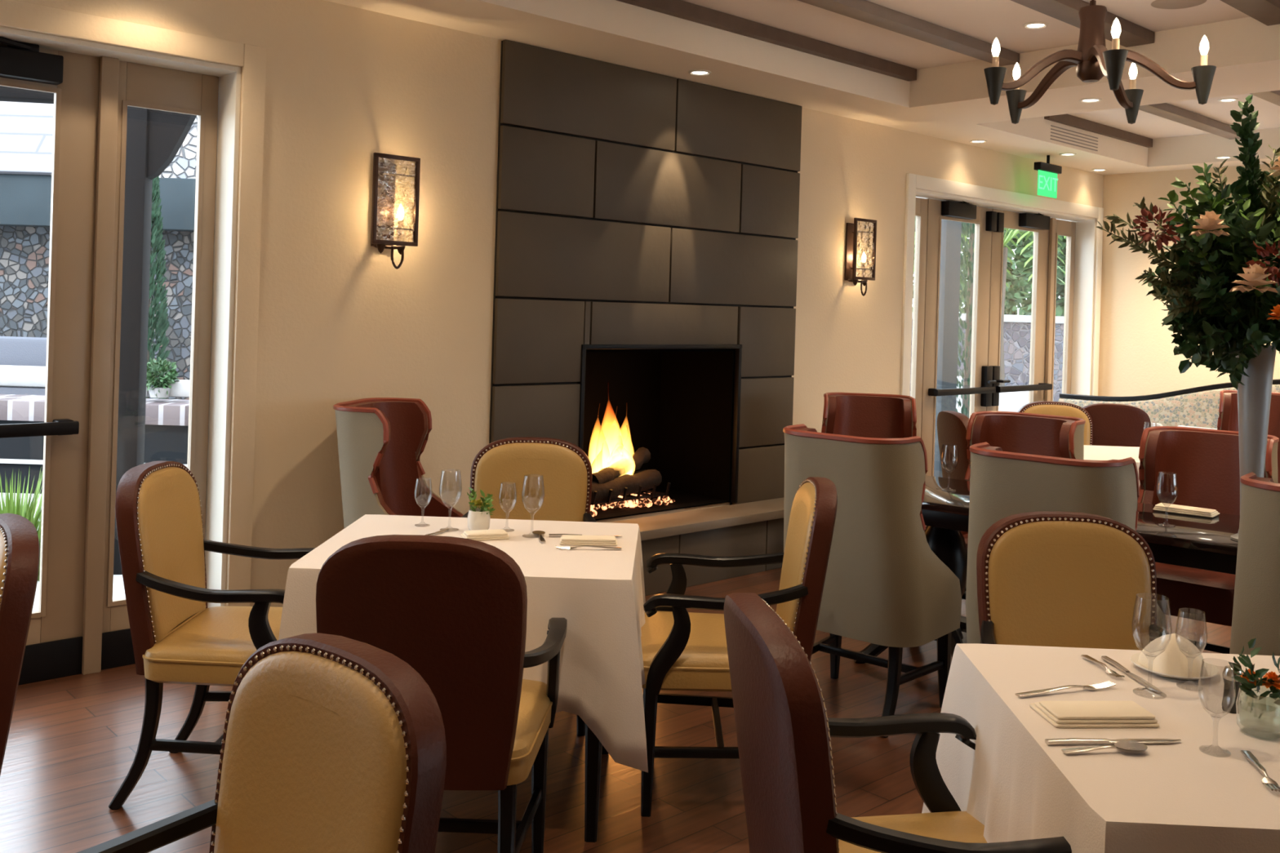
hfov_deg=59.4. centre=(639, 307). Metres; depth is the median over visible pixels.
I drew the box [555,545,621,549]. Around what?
fork
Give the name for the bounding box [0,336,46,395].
outdoor sofa
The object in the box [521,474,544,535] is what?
wine glass
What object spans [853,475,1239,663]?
pedestal table
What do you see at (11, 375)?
cushion
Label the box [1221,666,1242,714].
pepper shaker
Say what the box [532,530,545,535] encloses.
spoon bowl
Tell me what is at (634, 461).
log
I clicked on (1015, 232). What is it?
palm tree
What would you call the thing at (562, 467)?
cushion
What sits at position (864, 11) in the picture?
trim
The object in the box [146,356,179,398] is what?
potted shrub
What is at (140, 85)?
window
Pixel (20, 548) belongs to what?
armchair
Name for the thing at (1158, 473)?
bowl
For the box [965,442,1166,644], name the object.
wingback chair
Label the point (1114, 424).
armchair
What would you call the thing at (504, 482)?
wine glass
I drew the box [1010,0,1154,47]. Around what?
trim
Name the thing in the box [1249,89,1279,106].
trim
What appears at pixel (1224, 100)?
recessed light
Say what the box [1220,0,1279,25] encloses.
trim
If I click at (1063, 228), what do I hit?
window
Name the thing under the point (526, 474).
bowl
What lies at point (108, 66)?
trim
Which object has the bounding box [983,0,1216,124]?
chandelier
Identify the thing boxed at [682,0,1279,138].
ceiling
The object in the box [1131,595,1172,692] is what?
wine glass
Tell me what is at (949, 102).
ceiling
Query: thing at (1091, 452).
tablecloth
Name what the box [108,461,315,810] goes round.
armchair
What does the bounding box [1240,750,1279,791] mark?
fork
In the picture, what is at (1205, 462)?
wingback chair
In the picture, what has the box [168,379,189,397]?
cushion
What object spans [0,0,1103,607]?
wall
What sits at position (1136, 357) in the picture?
wall
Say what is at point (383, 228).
wall sconce
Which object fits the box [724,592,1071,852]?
armchair
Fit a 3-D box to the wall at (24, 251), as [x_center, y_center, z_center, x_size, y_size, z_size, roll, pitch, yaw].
[-8.108,0.142,13.200,9.800,2.470,0.400,2,0,0]
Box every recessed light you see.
[688,69,711,75]
[969,139,986,142]
[1022,22,1048,28]
[1059,152,1076,155]
[1079,97,1102,102]
[1091,168,1106,171]
[1214,155,1232,159]
[1217,97,1238,102]
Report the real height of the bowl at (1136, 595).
0.119 m
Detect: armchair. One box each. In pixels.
[0,513,39,775]
[76,633,446,852]
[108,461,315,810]
[315,534,567,852]
[461,436,596,736]
[640,476,837,817]
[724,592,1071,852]
[937,410,969,591]
[976,511,1169,650]
[1017,400,1093,445]
[1082,403,1151,447]
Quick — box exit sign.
[1033,155,1062,198]
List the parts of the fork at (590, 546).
handle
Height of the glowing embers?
0.062 m
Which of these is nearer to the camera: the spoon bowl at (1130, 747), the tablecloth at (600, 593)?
the spoon bowl at (1130, 747)
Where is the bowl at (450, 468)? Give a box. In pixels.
[439,468,462,506]
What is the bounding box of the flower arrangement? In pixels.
[1096,93,1279,389]
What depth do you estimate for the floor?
3.58 m
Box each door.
[0,36,100,685]
[920,198,996,476]
[986,208,1052,411]
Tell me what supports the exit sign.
hanging from the ceiling at (949, 102)
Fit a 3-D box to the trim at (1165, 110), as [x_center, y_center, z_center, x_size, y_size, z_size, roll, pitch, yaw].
[3.715,-1.378,7.884,2.605,0.058,0.121,2,0,-43]
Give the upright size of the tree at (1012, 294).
4.942 m
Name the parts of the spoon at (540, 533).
handle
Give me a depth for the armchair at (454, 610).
2.52 m
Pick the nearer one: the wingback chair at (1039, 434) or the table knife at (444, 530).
the table knife at (444, 530)
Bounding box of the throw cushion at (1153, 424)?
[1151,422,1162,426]
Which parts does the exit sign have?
sign panel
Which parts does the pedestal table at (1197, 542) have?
leg, leg, leg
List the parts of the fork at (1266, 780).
handle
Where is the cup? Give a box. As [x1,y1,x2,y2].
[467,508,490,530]
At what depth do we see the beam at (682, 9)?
5.99 m
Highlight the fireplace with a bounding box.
[488,39,802,595]
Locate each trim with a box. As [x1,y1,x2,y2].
[0,0,266,606]
[0,26,241,608]
[81,56,119,675]
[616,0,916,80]
[797,0,1019,66]
[899,173,1103,395]
[915,188,1096,395]
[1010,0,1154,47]
[1044,114,1152,147]
[1044,217,1056,401]
[1138,102,1240,139]
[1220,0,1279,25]
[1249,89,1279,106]
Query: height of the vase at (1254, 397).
0.685 m
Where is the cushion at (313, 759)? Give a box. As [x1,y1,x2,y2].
[213,651,406,852]
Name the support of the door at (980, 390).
in the wall at (338, 322)
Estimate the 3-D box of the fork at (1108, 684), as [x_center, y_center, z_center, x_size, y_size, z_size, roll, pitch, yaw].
[0.853,0.763,2.245,0.234,0.011,0.023,2,0,-20]
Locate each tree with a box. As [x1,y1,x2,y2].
[146,175,170,399]
[912,215,1017,313]
[913,224,1066,386]
[955,222,974,417]
[961,229,1062,316]
[1014,231,1066,316]
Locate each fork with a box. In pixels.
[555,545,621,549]
[1014,680,1115,697]
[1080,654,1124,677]
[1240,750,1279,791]
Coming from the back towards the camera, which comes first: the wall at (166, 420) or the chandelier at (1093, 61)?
the wall at (166, 420)
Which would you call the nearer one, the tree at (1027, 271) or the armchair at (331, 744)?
the armchair at (331, 744)
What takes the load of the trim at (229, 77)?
attached to the wall at (338, 322)
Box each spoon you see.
[532,530,545,542]
[1061,741,1147,754]
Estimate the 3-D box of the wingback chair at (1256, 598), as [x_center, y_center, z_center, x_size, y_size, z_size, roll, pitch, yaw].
[2.042,1.034,3.247,0.570,1.073,0.582,2,0,40]
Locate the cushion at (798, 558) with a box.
[776,482,816,631]
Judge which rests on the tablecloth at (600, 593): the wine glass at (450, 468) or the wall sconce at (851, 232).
the wine glass at (450, 468)
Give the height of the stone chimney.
2.700 m
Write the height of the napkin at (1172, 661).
0.075 m
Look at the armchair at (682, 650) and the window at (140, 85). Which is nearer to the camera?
the armchair at (682, 650)
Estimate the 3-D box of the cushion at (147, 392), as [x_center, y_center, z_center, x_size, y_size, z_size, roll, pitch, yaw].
[-4.036,0.661,9.150,0.080,0.140,0.100,2,0,0]
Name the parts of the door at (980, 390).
handle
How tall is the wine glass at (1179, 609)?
0.156 m
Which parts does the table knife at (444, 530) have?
blade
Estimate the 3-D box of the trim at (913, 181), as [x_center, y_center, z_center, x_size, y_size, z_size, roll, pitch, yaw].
[2.926,0.340,8.836,2.980,2.495,0.022,2,0,-43]
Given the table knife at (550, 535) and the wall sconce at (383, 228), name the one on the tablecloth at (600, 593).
the table knife at (550, 535)
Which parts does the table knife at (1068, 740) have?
handle, blade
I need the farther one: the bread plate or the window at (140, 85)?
the window at (140, 85)
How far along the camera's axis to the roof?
12.86 m
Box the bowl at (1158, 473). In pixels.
[1156,472,1177,505]
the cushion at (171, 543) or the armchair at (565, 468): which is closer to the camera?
the cushion at (171, 543)
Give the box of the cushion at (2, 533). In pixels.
[0,530,6,606]
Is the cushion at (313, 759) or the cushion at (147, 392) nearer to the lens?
the cushion at (313, 759)
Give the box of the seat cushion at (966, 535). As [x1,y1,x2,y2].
[962,533,968,548]
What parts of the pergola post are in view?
post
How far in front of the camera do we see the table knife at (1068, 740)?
1.97 m
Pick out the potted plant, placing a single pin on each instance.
(478, 518)
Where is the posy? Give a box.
[1228,638,1279,738]
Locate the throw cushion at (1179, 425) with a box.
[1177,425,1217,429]
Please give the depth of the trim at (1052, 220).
9.56 m
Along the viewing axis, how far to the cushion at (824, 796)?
1.79 m
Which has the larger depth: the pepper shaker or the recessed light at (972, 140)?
the recessed light at (972, 140)
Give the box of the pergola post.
[0,85,196,574]
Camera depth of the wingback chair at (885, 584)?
4.05 m
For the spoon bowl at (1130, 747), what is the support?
on the spoon at (1130, 747)
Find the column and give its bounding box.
[933,219,961,477]
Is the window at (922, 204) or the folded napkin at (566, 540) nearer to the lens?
the folded napkin at (566, 540)
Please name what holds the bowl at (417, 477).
on the wine glass at (417, 477)
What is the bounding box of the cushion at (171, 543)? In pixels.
[137,466,205,642]
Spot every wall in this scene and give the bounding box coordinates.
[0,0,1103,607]
[0,226,194,399]
[0,394,189,493]
[910,319,1063,401]
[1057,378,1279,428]
[1097,163,1279,396]
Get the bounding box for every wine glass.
[413,477,432,524]
[439,468,462,528]
[498,481,516,529]
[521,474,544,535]
[940,445,958,491]
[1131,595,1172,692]
[1156,472,1177,525]
[1175,608,1207,689]
[1197,660,1235,750]
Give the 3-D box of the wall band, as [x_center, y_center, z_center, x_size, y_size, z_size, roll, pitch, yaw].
[-7.766,-1.244,12.750,10.400,0.580,0.300,2,0,0]
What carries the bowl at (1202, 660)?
on the wine glass at (1202, 660)
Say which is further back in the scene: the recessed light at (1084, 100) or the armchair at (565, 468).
the recessed light at (1084, 100)
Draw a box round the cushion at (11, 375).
[0,364,45,387]
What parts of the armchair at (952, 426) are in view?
backrest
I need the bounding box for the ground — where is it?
[0,493,125,612]
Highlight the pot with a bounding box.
[148,386,170,398]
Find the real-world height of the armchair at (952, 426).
0.980 m
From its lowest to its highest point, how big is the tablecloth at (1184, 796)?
0.500 m
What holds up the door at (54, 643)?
in the wall at (338, 322)
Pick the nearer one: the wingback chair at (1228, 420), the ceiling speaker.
the ceiling speaker
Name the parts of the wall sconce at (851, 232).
bulb, frame, glass panel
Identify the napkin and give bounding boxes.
[460,528,509,540]
[559,534,617,546]
[1029,701,1159,728]
[1137,633,1208,677]
[1152,502,1219,517]
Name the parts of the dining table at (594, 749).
leg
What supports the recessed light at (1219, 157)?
in the ceiling at (949, 102)
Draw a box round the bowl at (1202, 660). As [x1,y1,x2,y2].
[1197,660,1235,718]
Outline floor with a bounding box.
[0,525,1231,852]
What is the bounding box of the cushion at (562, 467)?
[474,442,587,521]
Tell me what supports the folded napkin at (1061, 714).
on the tablecloth at (1184, 796)
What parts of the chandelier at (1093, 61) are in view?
bulb, bulb, arm, arm, chain, arm, bulb, arm, bulb, arm, bulb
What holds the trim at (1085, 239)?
attached to the wall at (338, 322)
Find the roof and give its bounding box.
[0,101,53,174]
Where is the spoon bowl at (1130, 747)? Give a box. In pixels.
[1114,741,1147,753]
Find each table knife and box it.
[424,528,448,535]
[549,533,622,537]
[1044,737,1181,745]
[1101,656,1162,693]
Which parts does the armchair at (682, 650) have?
leg, arm post, arm post, seat, arm, arm, nailhead trim, backrest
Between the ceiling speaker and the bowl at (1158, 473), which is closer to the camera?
the bowl at (1158, 473)
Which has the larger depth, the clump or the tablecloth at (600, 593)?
the clump
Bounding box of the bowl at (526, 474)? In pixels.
[521,474,544,512]
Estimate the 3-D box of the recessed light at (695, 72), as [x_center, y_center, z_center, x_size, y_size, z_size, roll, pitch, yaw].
[0.325,-1.277,6.095,0.124,0.008,0.124,2,0,0]
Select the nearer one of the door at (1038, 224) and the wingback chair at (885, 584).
the wingback chair at (885, 584)
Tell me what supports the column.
on the ground
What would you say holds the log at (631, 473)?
on the fireplace
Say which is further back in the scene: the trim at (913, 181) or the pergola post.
the trim at (913, 181)
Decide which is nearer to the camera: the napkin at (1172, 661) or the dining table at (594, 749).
the napkin at (1172, 661)
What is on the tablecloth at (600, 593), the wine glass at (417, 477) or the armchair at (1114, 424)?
the wine glass at (417, 477)
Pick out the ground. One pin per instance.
(118, 592)
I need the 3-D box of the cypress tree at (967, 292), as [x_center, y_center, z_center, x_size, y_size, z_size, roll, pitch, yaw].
[3.971,-0.186,13.501,0.734,3.850,0.705,2,0,0]
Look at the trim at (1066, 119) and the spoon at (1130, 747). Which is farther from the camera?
the trim at (1066, 119)
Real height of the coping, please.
0.110 m
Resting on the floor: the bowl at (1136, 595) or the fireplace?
the fireplace
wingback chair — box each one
[333,397,464,528]
[782,423,961,737]
[821,392,916,438]
[960,410,1085,599]
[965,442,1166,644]
[1137,426,1279,653]
[1217,390,1279,484]
[1229,471,1279,656]
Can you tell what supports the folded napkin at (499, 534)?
on the tablecloth at (600, 593)
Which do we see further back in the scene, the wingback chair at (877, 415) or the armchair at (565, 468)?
the wingback chair at (877, 415)
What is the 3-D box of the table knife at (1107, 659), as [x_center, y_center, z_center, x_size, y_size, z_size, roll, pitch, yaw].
[1.033,0.770,2.360,0.017,0.008,0.221,2,0,-5]
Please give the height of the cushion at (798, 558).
0.482 m
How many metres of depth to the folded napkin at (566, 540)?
3.49 m
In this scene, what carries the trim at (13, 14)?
attached to the wall at (338, 322)
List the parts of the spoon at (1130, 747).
handle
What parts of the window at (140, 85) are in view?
kick plate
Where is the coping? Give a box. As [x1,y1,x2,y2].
[911,313,1064,324]
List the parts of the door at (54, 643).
closer arm, kick plate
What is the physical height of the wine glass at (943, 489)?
0.195 m
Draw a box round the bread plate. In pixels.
[1130,653,1218,679]
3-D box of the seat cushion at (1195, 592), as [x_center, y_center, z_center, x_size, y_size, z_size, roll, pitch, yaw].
[2.304,1.169,4.669,0.430,0.158,0.420,2,0,40]
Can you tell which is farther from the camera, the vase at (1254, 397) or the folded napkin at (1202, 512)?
the folded napkin at (1202, 512)
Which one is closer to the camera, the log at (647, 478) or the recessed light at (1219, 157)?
the log at (647, 478)
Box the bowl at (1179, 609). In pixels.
[1175,608,1207,657]
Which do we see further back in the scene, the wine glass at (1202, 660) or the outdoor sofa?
the outdoor sofa
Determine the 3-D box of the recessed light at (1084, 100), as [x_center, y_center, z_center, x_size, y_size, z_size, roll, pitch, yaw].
[2.625,-1.208,6.533,0.124,0.008,0.124,2,0,0]
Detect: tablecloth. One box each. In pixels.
[278,514,648,773]
[921,643,1279,852]
[1083,444,1140,485]
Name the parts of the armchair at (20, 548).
nailhead trim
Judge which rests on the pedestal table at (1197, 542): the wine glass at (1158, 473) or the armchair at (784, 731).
the wine glass at (1158, 473)
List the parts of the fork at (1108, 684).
handle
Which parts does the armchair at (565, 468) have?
arm, nailhead trim, backrest, leg, arm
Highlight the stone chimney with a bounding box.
[159,115,197,178]
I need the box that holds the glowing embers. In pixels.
[590,492,675,516]
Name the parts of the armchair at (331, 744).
arm, nailhead trim, backrest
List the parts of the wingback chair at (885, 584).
leg, leg, leg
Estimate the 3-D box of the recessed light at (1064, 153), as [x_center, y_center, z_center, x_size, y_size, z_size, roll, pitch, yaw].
[3.316,-1.187,8.691,0.124,0.008,0.124,2,0,0]
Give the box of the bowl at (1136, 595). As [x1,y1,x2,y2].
[1131,595,1172,657]
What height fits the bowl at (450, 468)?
0.119 m
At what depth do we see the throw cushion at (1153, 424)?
8.52 m
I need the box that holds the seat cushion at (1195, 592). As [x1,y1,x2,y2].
[1155,562,1235,626]
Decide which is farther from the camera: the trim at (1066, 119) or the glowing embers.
the trim at (1066, 119)
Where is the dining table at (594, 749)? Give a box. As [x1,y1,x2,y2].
[584,724,608,842]
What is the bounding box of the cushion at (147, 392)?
[146,379,150,397]
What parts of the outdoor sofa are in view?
backrest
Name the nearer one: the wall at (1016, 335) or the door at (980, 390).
the door at (980, 390)
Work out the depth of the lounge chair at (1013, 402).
12.47 m
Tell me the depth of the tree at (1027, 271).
19.18 m
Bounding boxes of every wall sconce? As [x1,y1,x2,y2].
[370,152,420,269]
[844,217,876,296]
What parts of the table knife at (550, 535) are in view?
handle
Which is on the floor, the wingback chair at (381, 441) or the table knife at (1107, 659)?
the wingback chair at (381, 441)
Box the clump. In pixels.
[0,470,42,581]
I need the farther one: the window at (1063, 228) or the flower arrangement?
the window at (1063, 228)
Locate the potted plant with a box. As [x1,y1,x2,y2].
[466,487,496,530]
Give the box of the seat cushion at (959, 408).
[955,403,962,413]
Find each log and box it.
[591,447,650,484]
[591,469,662,502]
[626,469,645,475]
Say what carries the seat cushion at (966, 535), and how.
on the wingback chair at (1039, 434)
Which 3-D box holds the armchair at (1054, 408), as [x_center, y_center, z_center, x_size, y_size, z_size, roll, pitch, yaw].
[2.633,1.097,6.993,0.599,0.980,0.621,2,0,6]
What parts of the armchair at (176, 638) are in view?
leg, backrest, nailhead trim, leg, arm, seat, arm, arm post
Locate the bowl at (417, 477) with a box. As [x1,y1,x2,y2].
[413,477,432,505]
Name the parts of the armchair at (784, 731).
backrest, nailhead trim, arm, seat, arm post, arm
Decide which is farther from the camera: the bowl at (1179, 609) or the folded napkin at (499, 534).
the folded napkin at (499, 534)
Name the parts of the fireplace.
fireplace grate, opening frame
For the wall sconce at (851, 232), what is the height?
0.505 m
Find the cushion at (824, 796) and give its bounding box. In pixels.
[812,668,836,811]
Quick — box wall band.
[0,173,195,231]
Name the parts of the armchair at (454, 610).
backrest, leg, seat, leg, arm, arm post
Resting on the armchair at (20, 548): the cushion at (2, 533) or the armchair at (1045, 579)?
the cushion at (2, 533)
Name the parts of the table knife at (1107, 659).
handle, blade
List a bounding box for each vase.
[1230,344,1275,541]
[1235,687,1279,738]
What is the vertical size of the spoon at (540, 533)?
0.010 m
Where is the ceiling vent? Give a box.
[1050,124,1097,151]
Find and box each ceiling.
[324,0,1279,174]
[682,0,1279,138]
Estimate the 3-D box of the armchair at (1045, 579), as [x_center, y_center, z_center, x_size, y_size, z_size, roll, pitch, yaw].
[1.148,1.053,2.803,0.599,0.980,0.621,2,0,-1]
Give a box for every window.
[101,60,218,670]
[910,197,928,437]
[1050,219,1075,401]
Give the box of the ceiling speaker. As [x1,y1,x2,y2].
[1151,0,1206,8]
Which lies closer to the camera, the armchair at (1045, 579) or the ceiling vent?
the armchair at (1045, 579)
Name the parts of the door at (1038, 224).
handle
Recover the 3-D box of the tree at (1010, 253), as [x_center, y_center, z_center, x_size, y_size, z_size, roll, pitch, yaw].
[5.372,-1.110,20.522,3.024,5.785,2.910,2,0,0]
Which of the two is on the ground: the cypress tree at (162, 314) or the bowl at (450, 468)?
the cypress tree at (162, 314)
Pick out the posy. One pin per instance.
(1250, 679)
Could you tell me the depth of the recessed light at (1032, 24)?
5.78 m

